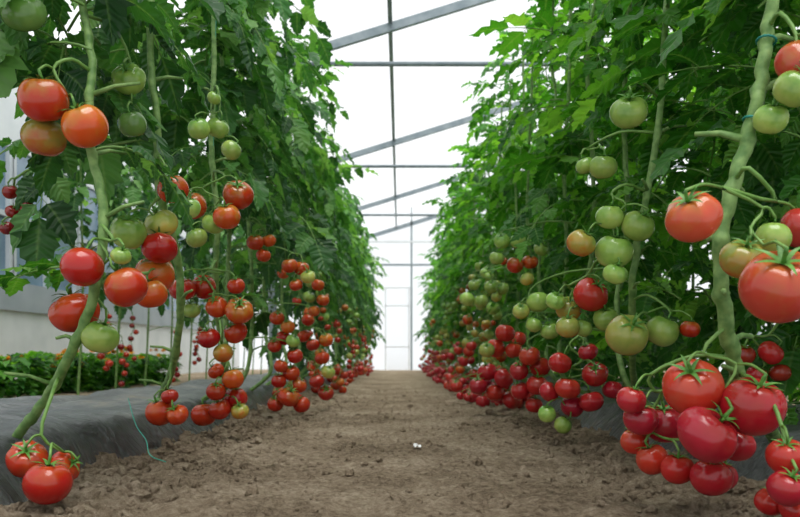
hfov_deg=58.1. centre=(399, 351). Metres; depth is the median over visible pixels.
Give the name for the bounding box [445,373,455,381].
tomato
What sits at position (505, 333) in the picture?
tomato
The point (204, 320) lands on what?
plant
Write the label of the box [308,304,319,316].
tomato
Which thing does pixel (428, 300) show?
plant
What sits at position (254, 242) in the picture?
tomato
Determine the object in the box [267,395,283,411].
tomato
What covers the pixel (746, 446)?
tomato
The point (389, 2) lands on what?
metal pole
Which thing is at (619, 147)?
plant
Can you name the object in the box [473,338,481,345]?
tomato
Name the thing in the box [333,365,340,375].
tomato
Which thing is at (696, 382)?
tomato
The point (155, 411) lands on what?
tomato
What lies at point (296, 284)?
tomato
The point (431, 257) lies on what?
plant
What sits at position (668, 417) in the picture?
tomato
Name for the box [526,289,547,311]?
tomato
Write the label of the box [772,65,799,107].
tomato
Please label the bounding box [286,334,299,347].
tomato
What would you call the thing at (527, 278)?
tomato
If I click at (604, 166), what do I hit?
tomato
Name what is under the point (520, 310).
tomato
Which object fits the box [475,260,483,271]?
tomato
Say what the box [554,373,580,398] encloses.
tomato
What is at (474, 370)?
tomato
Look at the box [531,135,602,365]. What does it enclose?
plant
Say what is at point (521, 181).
plant
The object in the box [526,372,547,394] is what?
tomato
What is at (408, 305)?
door
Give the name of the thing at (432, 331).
plant
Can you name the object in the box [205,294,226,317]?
tomato
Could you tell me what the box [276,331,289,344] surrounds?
tomato
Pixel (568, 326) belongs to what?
tomato
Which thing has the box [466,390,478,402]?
tomato
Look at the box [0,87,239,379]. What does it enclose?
wall
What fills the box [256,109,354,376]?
plant
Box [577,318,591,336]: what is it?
tomato
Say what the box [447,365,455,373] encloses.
tomato
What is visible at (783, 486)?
tomato
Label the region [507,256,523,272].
tomato
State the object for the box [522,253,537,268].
tomato
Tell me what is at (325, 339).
tomato
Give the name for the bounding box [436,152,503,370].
plant
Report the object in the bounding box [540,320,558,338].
tomato
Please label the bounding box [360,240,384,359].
plant
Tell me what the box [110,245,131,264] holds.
tomato
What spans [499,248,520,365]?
plant
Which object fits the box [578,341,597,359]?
tomato
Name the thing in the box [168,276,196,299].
tomato
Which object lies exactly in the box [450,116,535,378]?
plant
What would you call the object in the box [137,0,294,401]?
plant
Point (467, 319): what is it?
tomato
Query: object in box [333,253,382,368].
plant
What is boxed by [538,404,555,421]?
tomato
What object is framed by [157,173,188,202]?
tomato
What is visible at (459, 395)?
tomato
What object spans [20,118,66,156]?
tomato
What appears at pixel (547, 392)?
tomato
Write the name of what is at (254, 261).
plant
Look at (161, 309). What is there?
plant
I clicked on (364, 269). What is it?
plant
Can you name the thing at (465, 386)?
tomato
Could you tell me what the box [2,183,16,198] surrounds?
tomato
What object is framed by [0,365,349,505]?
raised bed
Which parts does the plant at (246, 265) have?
stem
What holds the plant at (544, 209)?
on the raised bed at (609, 415)
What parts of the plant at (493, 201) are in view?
stem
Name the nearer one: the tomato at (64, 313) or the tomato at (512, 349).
the tomato at (64, 313)
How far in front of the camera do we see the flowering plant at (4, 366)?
5.32 m
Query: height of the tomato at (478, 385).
0.103 m
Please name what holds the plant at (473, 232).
on the raised bed at (609, 415)
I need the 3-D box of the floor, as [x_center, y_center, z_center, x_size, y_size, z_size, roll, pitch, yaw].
[0.250,0.389,10.128,14.500,0.230,19.757,0,0,0]
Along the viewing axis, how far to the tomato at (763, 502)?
1.29 m
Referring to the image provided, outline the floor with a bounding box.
[0,369,799,516]
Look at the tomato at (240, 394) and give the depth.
2.76 m
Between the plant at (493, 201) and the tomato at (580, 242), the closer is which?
the tomato at (580, 242)
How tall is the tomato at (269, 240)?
0.070 m
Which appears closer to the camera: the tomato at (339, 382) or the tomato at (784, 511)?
the tomato at (784, 511)
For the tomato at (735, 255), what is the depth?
1.25 m
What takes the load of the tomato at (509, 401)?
hanging from the plant at (539, 202)
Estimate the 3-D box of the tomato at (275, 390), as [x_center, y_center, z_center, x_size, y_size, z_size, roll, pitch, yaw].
[-0.819,0.269,4.862,0.090,0.096,0.092,0,0,14]
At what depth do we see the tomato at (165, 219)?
1.93 m
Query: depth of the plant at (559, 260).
3.72 m
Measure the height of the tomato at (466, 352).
0.106 m
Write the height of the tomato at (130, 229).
0.100 m
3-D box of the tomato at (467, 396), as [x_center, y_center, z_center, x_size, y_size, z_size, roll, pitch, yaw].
[0.461,0.303,4.904,0.062,0.068,0.063,0,0,19]
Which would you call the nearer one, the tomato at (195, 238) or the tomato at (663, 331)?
the tomato at (663, 331)
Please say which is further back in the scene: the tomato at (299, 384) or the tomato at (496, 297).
the tomato at (496, 297)
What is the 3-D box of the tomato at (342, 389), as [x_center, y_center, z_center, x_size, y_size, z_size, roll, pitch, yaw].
[-0.526,0.341,6.598,0.078,0.082,0.078,0,0,30]
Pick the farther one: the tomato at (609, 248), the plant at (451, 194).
the plant at (451, 194)
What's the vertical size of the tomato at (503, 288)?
0.077 m
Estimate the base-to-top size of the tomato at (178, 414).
0.077 m
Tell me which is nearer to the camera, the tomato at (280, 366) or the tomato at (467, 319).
the tomato at (280, 366)
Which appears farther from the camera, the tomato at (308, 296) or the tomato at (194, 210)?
the tomato at (308, 296)
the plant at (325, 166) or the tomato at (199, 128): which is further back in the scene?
the plant at (325, 166)
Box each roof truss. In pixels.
[269,0,606,375]
[318,93,688,368]
[358,169,760,334]
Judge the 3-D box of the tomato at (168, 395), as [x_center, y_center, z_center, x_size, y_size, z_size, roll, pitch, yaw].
[-0.751,0.140,2.348,0.056,0.055,0.055,0,0,32]
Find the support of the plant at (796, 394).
on the raised bed at (609, 415)
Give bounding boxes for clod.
[0,388,781,516]
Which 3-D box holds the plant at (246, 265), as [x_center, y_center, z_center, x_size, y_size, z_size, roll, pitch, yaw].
[-2.534,-1.009,10.908,0.930,2.897,1.006,0,0,0]
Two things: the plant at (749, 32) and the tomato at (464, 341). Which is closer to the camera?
the plant at (749, 32)
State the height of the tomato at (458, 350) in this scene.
0.103 m
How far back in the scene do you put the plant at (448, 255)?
10.62 m
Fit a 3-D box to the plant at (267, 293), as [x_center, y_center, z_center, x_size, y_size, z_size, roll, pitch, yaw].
[-2.520,-1.013,13.154,0.860,2.945,0.865,0,0,-23]
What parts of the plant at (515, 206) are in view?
stem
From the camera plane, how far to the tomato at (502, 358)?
5.39 m
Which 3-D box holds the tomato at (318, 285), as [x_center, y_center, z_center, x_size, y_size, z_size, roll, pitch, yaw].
[-0.476,-0.394,4.184,0.076,0.079,0.075,0,0,13]
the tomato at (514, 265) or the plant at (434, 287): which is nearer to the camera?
the tomato at (514, 265)
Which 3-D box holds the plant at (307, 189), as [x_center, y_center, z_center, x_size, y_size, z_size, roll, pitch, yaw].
[-0.988,-1.002,5.154,1.003,2.565,0.926,0,0,-29]
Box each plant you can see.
[0,0,224,460]
[0,0,255,404]
[0,350,55,397]
[0,352,69,396]
[8,349,93,393]
[31,34,129,394]
[41,352,114,391]
[61,347,136,389]
[62,347,135,386]
[67,135,150,388]
[90,351,154,385]
[108,346,165,384]
[114,107,183,386]
[123,349,168,382]
[129,349,184,380]
[134,164,212,362]
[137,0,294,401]
[143,0,337,379]
[155,150,220,380]
[164,0,333,400]
[178,173,232,378]
[192,2,330,390]
[195,181,245,378]
[214,230,265,372]
[219,33,331,385]
[220,224,253,368]
[230,58,352,379]
[239,243,268,374]
[245,270,279,373]
[254,261,279,371]
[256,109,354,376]
[270,116,377,384]
[283,124,363,380]
[298,184,362,369]
[308,141,354,380]
[314,176,373,373]
[329,190,378,366]
[332,220,371,368]
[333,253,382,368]
[335,241,378,366]
[339,192,368,369]
[341,222,376,367]
[344,248,389,357]
[349,210,380,364]
[354,267,388,363]
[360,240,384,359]
[362,247,385,359]
[366,270,385,360]
[413,228,469,366]
[414,258,440,365]
[414,261,444,368]
[415,254,439,365]
[417,279,435,341]
[418,257,437,353]
[420,241,442,367]
[422,180,491,369]
[423,238,457,367]
[425,237,458,371]
[426,227,448,365]
[427,186,473,374]
[428,191,484,371]
[433,210,458,366]
[434,176,501,376]
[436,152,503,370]
[439,124,535,380]
[439,213,478,365]
[443,78,562,382]
[444,142,531,380]
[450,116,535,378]
[456,0,584,392]
[463,30,563,381]
[469,0,640,389]
[469,0,710,399]
[472,10,600,388]
[488,0,711,394]
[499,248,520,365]
[500,209,555,373]
[519,181,585,375]
[521,0,757,416]
[522,175,586,376]
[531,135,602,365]
[547,96,683,380]
[551,173,587,377]
[555,136,646,378]
[559,0,799,388]
[561,37,686,384]
[580,14,710,388]
[612,14,765,388]
[615,0,799,365]
[621,0,799,469]
[637,0,799,404]
[644,35,799,404]
[647,13,799,424]
[752,27,799,401]
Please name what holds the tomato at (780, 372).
attached to the plant at (749, 32)
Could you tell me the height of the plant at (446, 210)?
2.823 m
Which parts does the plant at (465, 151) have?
stem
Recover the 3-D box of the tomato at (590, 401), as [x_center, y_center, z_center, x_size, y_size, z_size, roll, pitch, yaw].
[0.685,0.169,2.580,0.089,0.091,0.091,0,0,22]
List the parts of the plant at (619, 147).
stem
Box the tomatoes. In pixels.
[97,269,503,386]
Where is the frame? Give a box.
[336,199,486,369]
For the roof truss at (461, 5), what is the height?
4.862 m
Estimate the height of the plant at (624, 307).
2.747 m
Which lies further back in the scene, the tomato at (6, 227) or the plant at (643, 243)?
the plant at (643, 243)
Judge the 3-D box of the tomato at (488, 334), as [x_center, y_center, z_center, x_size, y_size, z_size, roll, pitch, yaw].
[0.620,-0.125,5.000,0.074,0.078,0.075,0,0,16]
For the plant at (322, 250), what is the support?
on the raised bed at (94, 423)
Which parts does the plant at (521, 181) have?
stem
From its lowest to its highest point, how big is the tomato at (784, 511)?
0.070 m
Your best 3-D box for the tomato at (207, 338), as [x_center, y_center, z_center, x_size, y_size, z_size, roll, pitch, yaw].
[-0.684,-0.055,2.581,0.079,0.082,0.077,0,0,-16]
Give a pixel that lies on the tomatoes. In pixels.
(359, 369)
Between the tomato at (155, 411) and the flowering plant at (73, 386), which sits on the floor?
the flowering plant at (73, 386)
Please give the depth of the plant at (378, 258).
15.59 m
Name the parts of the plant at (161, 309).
stem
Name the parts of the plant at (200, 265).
stem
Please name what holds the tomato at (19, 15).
attached to the plant at (80, 74)
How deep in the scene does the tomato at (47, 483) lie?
1.40 m
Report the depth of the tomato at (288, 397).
3.52 m
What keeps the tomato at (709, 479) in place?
hanging from the plant at (761, 168)
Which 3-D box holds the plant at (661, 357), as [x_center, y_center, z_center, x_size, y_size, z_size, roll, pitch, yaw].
[1.708,-0.859,4.374,1.040,2.747,1.122,0,0,-34]
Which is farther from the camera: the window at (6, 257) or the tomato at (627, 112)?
the window at (6, 257)
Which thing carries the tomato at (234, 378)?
attached to the plant at (233, 33)
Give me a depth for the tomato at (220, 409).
2.71 m
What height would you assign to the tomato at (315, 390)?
0.091 m
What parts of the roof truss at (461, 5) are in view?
post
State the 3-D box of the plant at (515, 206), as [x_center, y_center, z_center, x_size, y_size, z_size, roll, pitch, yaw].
[0.891,-1.072,5.194,1.032,2.742,0.828,0,0,-27]
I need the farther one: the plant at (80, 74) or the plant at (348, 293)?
the plant at (348, 293)
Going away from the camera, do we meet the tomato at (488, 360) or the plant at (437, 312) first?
the tomato at (488, 360)
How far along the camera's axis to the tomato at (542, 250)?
3.29 m
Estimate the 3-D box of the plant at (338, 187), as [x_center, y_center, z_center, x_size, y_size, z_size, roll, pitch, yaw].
[-0.947,-1.018,8.194,0.858,2.701,0.929,0,0,0]
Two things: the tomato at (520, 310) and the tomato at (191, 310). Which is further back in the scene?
the tomato at (520, 310)
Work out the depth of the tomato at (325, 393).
4.38 m
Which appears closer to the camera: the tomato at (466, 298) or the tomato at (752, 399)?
the tomato at (752, 399)
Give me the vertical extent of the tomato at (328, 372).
0.087 m
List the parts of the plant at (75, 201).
stem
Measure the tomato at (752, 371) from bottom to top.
0.055 m
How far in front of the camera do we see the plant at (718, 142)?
3.91 m
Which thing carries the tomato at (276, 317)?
attached to the plant at (251, 99)
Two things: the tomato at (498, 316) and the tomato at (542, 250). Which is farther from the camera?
the tomato at (498, 316)
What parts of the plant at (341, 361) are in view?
stem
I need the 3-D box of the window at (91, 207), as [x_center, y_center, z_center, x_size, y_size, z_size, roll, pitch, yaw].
[-4.320,-1.530,10.370,0.080,1.500,1.620,0,0,0]
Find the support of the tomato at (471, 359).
hanging from the plant at (470, 134)
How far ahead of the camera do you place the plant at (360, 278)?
10.06 m
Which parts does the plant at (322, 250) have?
stem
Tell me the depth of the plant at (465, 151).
7.26 m
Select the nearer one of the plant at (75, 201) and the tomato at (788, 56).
the tomato at (788, 56)
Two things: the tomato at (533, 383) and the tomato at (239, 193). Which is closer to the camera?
the tomato at (239, 193)
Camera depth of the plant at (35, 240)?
2.26 m
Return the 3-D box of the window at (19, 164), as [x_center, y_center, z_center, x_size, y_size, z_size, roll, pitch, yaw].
[-4.320,-1.530,8.770,0.080,1.500,1.620,0,0,0]
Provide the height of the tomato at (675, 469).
0.069 m
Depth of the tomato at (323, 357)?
4.36 m
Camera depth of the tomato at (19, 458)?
1.48 m
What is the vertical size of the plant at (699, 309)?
2.571 m
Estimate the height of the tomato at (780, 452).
0.070 m
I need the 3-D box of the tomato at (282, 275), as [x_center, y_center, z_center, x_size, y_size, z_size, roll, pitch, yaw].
[-0.812,-0.554,5.015,0.086,0.090,0.088,0,0,-17]
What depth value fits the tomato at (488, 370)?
3.98 m
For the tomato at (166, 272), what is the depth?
1.94 m
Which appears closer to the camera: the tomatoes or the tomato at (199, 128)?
the tomato at (199, 128)
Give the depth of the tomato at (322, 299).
4.17 m
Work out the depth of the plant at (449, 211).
9.41 m
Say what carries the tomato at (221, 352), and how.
attached to the plant at (233, 33)
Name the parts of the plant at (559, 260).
stem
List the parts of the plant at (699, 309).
stem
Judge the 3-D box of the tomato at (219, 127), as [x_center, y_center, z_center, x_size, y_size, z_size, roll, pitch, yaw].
[-0.639,-0.791,2.529,0.076,0.082,0.076,0,0,41]
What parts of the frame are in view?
rail, rail, post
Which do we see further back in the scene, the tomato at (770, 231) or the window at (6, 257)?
the window at (6, 257)
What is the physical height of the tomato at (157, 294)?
0.088 m
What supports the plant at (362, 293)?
on the raised bed at (94, 423)
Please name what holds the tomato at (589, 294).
attached to the plant at (699, 309)
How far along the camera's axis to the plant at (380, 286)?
16.01 m
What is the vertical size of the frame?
4.953 m
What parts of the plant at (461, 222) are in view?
stem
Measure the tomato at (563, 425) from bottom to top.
0.068 m
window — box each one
[0,145,13,274]
[14,156,77,292]
[78,186,122,297]
[164,236,185,310]
[186,274,205,315]
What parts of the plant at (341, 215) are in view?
stem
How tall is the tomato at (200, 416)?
0.104 m
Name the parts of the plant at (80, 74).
stem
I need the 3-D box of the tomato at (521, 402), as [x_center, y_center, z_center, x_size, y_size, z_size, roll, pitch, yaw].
[0.686,0.294,4.318,0.099,0.104,0.099,0,0,-22]
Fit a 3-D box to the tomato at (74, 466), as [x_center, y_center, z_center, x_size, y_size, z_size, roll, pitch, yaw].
[-0.714,0.245,1.536,0.067,0.068,0.067,0,0,1]
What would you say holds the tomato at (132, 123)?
attached to the plant at (80, 74)
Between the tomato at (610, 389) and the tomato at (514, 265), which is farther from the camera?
the tomato at (514, 265)
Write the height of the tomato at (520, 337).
0.097 m
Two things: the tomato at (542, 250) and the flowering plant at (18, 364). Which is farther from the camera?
the flowering plant at (18, 364)
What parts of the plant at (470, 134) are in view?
stem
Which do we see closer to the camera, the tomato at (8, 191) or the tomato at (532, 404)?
the tomato at (8, 191)
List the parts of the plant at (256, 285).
stem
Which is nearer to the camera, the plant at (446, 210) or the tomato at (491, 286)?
the tomato at (491, 286)
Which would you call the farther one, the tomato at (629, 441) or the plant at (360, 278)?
the plant at (360, 278)
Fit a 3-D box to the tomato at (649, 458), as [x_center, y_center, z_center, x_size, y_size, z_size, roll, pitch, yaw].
[0.531,0.223,1.515,0.068,0.072,0.068,0,0,-15]
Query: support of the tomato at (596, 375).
hanging from the plant at (619, 147)
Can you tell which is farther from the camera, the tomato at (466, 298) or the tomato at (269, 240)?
the tomato at (466, 298)
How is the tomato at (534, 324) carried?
hanging from the plant at (619, 147)
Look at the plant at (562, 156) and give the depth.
3.21 m
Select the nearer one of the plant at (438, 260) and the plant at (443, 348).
the plant at (443, 348)
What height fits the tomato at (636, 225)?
0.095 m
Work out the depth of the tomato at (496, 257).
3.27 m
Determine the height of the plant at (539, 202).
2.784 m
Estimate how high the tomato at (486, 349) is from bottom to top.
0.084 m
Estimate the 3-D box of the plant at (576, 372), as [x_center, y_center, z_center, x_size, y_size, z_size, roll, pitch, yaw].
[1.721,-0.770,5.851,1.107,2.946,1.028,0,0,24]
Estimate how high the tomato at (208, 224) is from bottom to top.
0.083 m
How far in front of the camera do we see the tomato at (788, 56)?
1.29 m
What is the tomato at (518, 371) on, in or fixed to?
hanging from the plant at (562, 156)
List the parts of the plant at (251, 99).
stem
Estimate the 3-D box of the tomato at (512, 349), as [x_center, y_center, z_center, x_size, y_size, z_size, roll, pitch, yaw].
[0.599,-0.020,3.787,0.093,0.094,0.096,0,0,-10]
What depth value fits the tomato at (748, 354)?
1.88 m
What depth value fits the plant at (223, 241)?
9.43 m
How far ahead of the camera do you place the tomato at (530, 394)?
4.33 m
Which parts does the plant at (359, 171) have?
stem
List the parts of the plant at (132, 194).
stem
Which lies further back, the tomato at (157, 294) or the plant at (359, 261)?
the plant at (359, 261)
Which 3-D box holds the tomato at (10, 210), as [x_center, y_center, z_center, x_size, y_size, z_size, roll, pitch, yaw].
[-1.240,-0.452,2.308,0.048,0.050,0.047,0,0,-43]
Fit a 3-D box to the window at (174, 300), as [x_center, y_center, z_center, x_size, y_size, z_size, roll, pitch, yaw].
[-4.320,-1.530,13.570,0.080,1.500,1.620,0,0,0]
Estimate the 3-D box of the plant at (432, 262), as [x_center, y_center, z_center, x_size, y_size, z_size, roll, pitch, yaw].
[0.820,-0.860,15.375,1.093,2.480,1.012,0,0,4]
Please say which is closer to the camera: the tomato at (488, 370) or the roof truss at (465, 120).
the tomato at (488, 370)
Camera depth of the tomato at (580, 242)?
1.96 m
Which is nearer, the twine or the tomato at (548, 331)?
the twine
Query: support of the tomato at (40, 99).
attached to the plant at (80, 74)
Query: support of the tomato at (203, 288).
attached to the plant at (233, 33)
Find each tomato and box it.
[0,0,46,31]
[0,221,13,234]
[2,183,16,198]
[5,204,19,217]
[5,439,48,477]
[17,69,69,121]
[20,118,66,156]
[22,455,72,504]
[48,287,99,332]
[51,451,82,479]
[58,99,108,147]
[59,243,104,286]
[81,317,119,352]
[103,265,147,306]
[109,212,146,248]
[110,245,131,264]
[111,62,145,94]
[117,106,146,136]
[135,257,174,289]
[137,275,167,307]
[141,227,177,263]
[144,203,177,234]
[145,396,171,425]
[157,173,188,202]
[161,386,178,402]
[166,402,188,424]
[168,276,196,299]
[184,299,200,317]
[185,225,207,247]
[187,190,206,218]
[187,195,200,217]
[188,115,209,138]
[191,400,215,425]
[193,275,215,298]
[198,325,219,347]
[201,210,223,233]
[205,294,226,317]
[206,362,223,378]
[206,381,225,399]
[207,90,221,104]
[208,115,229,138]
[208,399,230,419]
[213,200,240,228]
[213,341,232,361]
[221,140,240,159]
[222,175,253,209]
[222,366,243,388]
[223,321,246,343]
[224,295,252,323]
[224,388,247,407]
[227,275,244,293]
[231,401,248,418]
[246,232,263,249]
[256,247,270,261]
[262,232,275,246]
[267,339,281,352]
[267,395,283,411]
[269,310,284,324]
[271,373,285,387]
[272,387,282,395]
[274,358,287,372]
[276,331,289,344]
[277,269,288,278]
[277,386,298,406]
[281,256,297,272]
[281,319,294,333]
[282,363,299,380]
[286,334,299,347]
[287,347,302,362]
[289,277,302,290]
[291,377,306,392]
[292,296,301,304]
[293,395,309,412]
[294,259,308,274]
[297,328,310,341]
[300,268,314,282]
[301,313,314,325]
[303,290,314,302]
[306,337,319,350]
[307,363,315,370]
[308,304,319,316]
[309,372,324,387]
[311,278,323,290]
[311,387,319,392]
[315,349,329,364]
[316,292,328,305]
[318,384,333,400]
[319,312,328,320]
[319,332,332,346]
[321,365,334,378]
[331,381,339,389]
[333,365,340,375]
[336,378,343,385]
[338,385,346,392]
[340,370,347,378]
[440,326,447,333]
[443,381,448,389]
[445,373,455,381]
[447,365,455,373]
[450,379,462,391]
[454,345,462,354]
[455,365,464,373]
[456,392,463,399]
[458,355,468,366]
[459,291,473,305]
[460,384,468,393]
[461,337,471,347]
[462,315,472,324]
[463,347,474,356]
[463,392,471,401]
[466,341,476,350]
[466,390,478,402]
[468,278,479,289]
[468,356,474,363]
[469,368,477,378]
[469,376,486,394]
[471,329,478,336]
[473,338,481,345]
[474,292,488,307]
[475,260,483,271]
[476,394,489,406]
[478,331,488,341]
[478,361,496,380]
[479,341,494,356]
[480,267,490,278]
[481,319,490,327]
[482,356,493,362]
[484,272,492,279]
[484,280,497,293]
[484,329,493,339]
[485,383,503,400]
[486,301,499,314]
[488,336,504,357]
[489,249,504,263]
[491,292,501,301]
[492,310,502,319]
[494,232,509,248]
[494,353,506,361]
[494,368,513,387]
[495,321,514,341]
[497,283,508,294]
[502,391,519,408]
[505,340,521,356]
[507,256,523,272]
[509,360,527,379]
[510,233,525,247]
[511,330,525,345]
[511,380,528,399]
[513,302,529,318]
[514,399,522,408]
[519,344,539,365]
[520,271,533,285]
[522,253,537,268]
[522,393,533,401]
[525,395,542,412]
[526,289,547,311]
[526,316,541,331]
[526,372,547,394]
[529,355,549,375]
[534,242,547,255]
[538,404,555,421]
[539,380,557,401]
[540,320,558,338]
[546,290,566,309]
[548,349,572,373]
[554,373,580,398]
[554,415,572,433]
[555,313,579,337]
[556,295,581,318]
[561,396,583,416]
[566,224,595,256]
[573,275,610,311]
[576,155,592,173]
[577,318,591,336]
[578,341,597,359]
[578,387,603,411]
[582,359,608,386]
[589,150,617,178]
[593,305,617,330]
[595,200,623,228]
[595,229,633,266]
[602,260,627,283]
[602,378,623,398]
[605,312,648,355]
[609,90,647,128]
[616,384,646,413]
[620,428,648,454]
[621,207,654,240]
[623,405,658,434]
[636,440,668,474]
[646,311,679,346]
[649,401,679,442]
[660,450,693,483]
[662,354,724,413]
[665,182,722,242]
[676,400,738,462]
[679,317,700,337]
[689,460,733,495]
[719,235,764,278]
[719,373,787,435]
[723,461,738,489]
[730,432,758,460]
[738,239,799,323]
[741,344,755,362]
[746,365,768,379]
[752,98,789,133]
[754,218,792,250]
[754,486,779,515]
[757,339,787,364]
[765,433,799,472]
[766,466,799,506]
[769,362,791,381]
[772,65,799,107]
[774,40,799,76]
[778,504,799,516]
[780,206,799,247]
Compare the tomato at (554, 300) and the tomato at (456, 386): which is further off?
the tomato at (456, 386)
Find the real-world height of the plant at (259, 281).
2.896 m
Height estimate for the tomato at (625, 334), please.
0.121 m
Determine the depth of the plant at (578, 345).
6.34 m
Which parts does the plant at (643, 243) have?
stem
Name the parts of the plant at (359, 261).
stem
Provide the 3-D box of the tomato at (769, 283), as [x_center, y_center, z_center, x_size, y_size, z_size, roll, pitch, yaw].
[0.623,-0.117,1.181,0.127,0.141,0.133,0,0,28]
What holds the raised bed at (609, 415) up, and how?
on the floor
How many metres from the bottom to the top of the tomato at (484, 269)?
0.078 m
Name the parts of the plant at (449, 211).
stem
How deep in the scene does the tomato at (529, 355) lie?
3.23 m
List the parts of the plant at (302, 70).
stem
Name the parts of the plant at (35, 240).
stem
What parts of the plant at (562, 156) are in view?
stem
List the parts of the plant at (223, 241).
stem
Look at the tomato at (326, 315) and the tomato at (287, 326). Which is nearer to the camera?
the tomato at (287, 326)
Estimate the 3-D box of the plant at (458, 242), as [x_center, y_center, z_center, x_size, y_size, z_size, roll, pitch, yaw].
[0.943,-0.884,8.942,1.286,2.435,0.990,0,0,-42]
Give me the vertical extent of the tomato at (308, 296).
0.081 m
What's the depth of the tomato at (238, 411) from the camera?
2.71 m
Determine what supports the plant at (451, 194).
on the raised bed at (609, 415)
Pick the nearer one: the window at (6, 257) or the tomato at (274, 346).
the tomato at (274, 346)
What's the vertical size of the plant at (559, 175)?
2.747 m
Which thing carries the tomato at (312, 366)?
hanging from the plant at (325, 166)
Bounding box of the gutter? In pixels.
[248,12,315,141]
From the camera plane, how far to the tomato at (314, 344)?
4.37 m
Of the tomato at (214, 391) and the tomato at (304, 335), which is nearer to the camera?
the tomato at (214, 391)
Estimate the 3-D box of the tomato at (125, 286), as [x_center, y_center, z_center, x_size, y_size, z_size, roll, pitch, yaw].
[-0.572,-0.140,1.500,0.090,0.093,0.089,0,0,-17]
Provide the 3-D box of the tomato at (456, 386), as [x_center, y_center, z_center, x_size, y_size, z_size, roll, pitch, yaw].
[0.402,0.242,5.139,0.090,0.094,0.092,0,0,-42]
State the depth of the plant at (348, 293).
9.31 m
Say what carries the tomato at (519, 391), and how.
attached to the plant at (562, 156)
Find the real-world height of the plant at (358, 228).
2.423 m
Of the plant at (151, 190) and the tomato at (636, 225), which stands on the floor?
the plant at (151, 190)
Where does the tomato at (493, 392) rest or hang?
attached to the plant at (539, 202)
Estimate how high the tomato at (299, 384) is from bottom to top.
0.087 m
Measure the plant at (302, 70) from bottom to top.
2.659 m
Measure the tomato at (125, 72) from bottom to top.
0.085 m
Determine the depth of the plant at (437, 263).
14.11 m
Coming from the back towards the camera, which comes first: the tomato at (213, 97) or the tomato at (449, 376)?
the tomato at (449, 376)
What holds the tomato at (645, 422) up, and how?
attached to the plant at (761, 168)
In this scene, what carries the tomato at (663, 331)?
attached to the plant at (699, 309)
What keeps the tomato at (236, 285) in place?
hanging from the plant at (233, 33)
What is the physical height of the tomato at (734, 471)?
0.068 m
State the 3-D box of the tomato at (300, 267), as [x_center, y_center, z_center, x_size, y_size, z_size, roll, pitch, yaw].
[-0.483,-0.416,3.526,0.078,0.080,0.077,0,0,26]
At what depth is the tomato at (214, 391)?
2.69 m
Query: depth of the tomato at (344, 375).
6.66 m
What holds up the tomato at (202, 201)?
attached to the plant at (233, 33)
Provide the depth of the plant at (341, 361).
8.79 m
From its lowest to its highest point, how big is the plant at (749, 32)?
2.758 m
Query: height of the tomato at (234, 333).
0.096 m
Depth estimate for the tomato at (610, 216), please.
1.98 m
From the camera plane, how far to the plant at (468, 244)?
7.80 m
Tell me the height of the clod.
0.148 m
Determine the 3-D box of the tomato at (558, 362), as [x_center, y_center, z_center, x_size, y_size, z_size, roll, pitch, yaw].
[0.574,0.033,2.583,0.084,0.089,0.081,0,0,-19]
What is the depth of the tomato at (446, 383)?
6.81 m
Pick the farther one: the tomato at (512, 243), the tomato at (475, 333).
the tomato at (475, 333)
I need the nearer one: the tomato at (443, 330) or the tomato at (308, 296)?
the tomato at (308, 296)
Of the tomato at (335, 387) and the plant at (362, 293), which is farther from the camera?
the plant at (362, 293)
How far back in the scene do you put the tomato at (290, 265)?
3.45 m
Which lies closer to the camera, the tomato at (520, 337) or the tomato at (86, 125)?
the tomato at (86, 125)
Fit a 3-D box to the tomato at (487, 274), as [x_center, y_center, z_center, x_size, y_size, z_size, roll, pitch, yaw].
[0.550,-0.472,4.469,0.051,0.053,0.053,0,0,-19]
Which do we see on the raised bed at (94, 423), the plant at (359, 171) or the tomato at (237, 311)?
the plant at (359, 171)
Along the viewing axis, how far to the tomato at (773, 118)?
1.30 m
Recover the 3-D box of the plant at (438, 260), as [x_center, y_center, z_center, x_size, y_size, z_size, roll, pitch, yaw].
[0.858,-0.950,14.746,1.052,2.684,0.810,0,0,-19]
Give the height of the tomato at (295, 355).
0.086 m
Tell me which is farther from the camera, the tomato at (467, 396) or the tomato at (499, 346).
the tomato at (467, 396)
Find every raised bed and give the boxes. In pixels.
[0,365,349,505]
[464,366,799,480]
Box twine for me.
[128,398,165,461]
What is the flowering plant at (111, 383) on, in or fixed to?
on the floor
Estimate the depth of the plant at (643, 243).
4.80 m
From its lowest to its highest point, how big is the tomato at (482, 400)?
0.104 m
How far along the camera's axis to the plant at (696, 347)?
3.35 m
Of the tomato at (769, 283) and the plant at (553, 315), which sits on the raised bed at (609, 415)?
the plant at (553, 315)
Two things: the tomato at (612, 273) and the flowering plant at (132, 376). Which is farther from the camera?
the flowering plant at (132, 376)
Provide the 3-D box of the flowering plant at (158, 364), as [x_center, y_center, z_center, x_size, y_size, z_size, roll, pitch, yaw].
[-3.084,0.187,8.343,0.714,0.521,0.891,0,0,5]
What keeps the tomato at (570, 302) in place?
attached to the plant at (699, 309)
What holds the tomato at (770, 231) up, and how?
attached to the plant at (761, 168)
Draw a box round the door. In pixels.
[385,287,409,369]
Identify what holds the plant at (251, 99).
on the raised bed at (94, 423)
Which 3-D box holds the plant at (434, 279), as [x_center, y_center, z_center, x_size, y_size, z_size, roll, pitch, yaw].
[0.909,-0.826,18.015,1.013,2.388,1.144,0,0,0]
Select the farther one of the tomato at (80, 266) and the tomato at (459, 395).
the tomato at (459, 395)

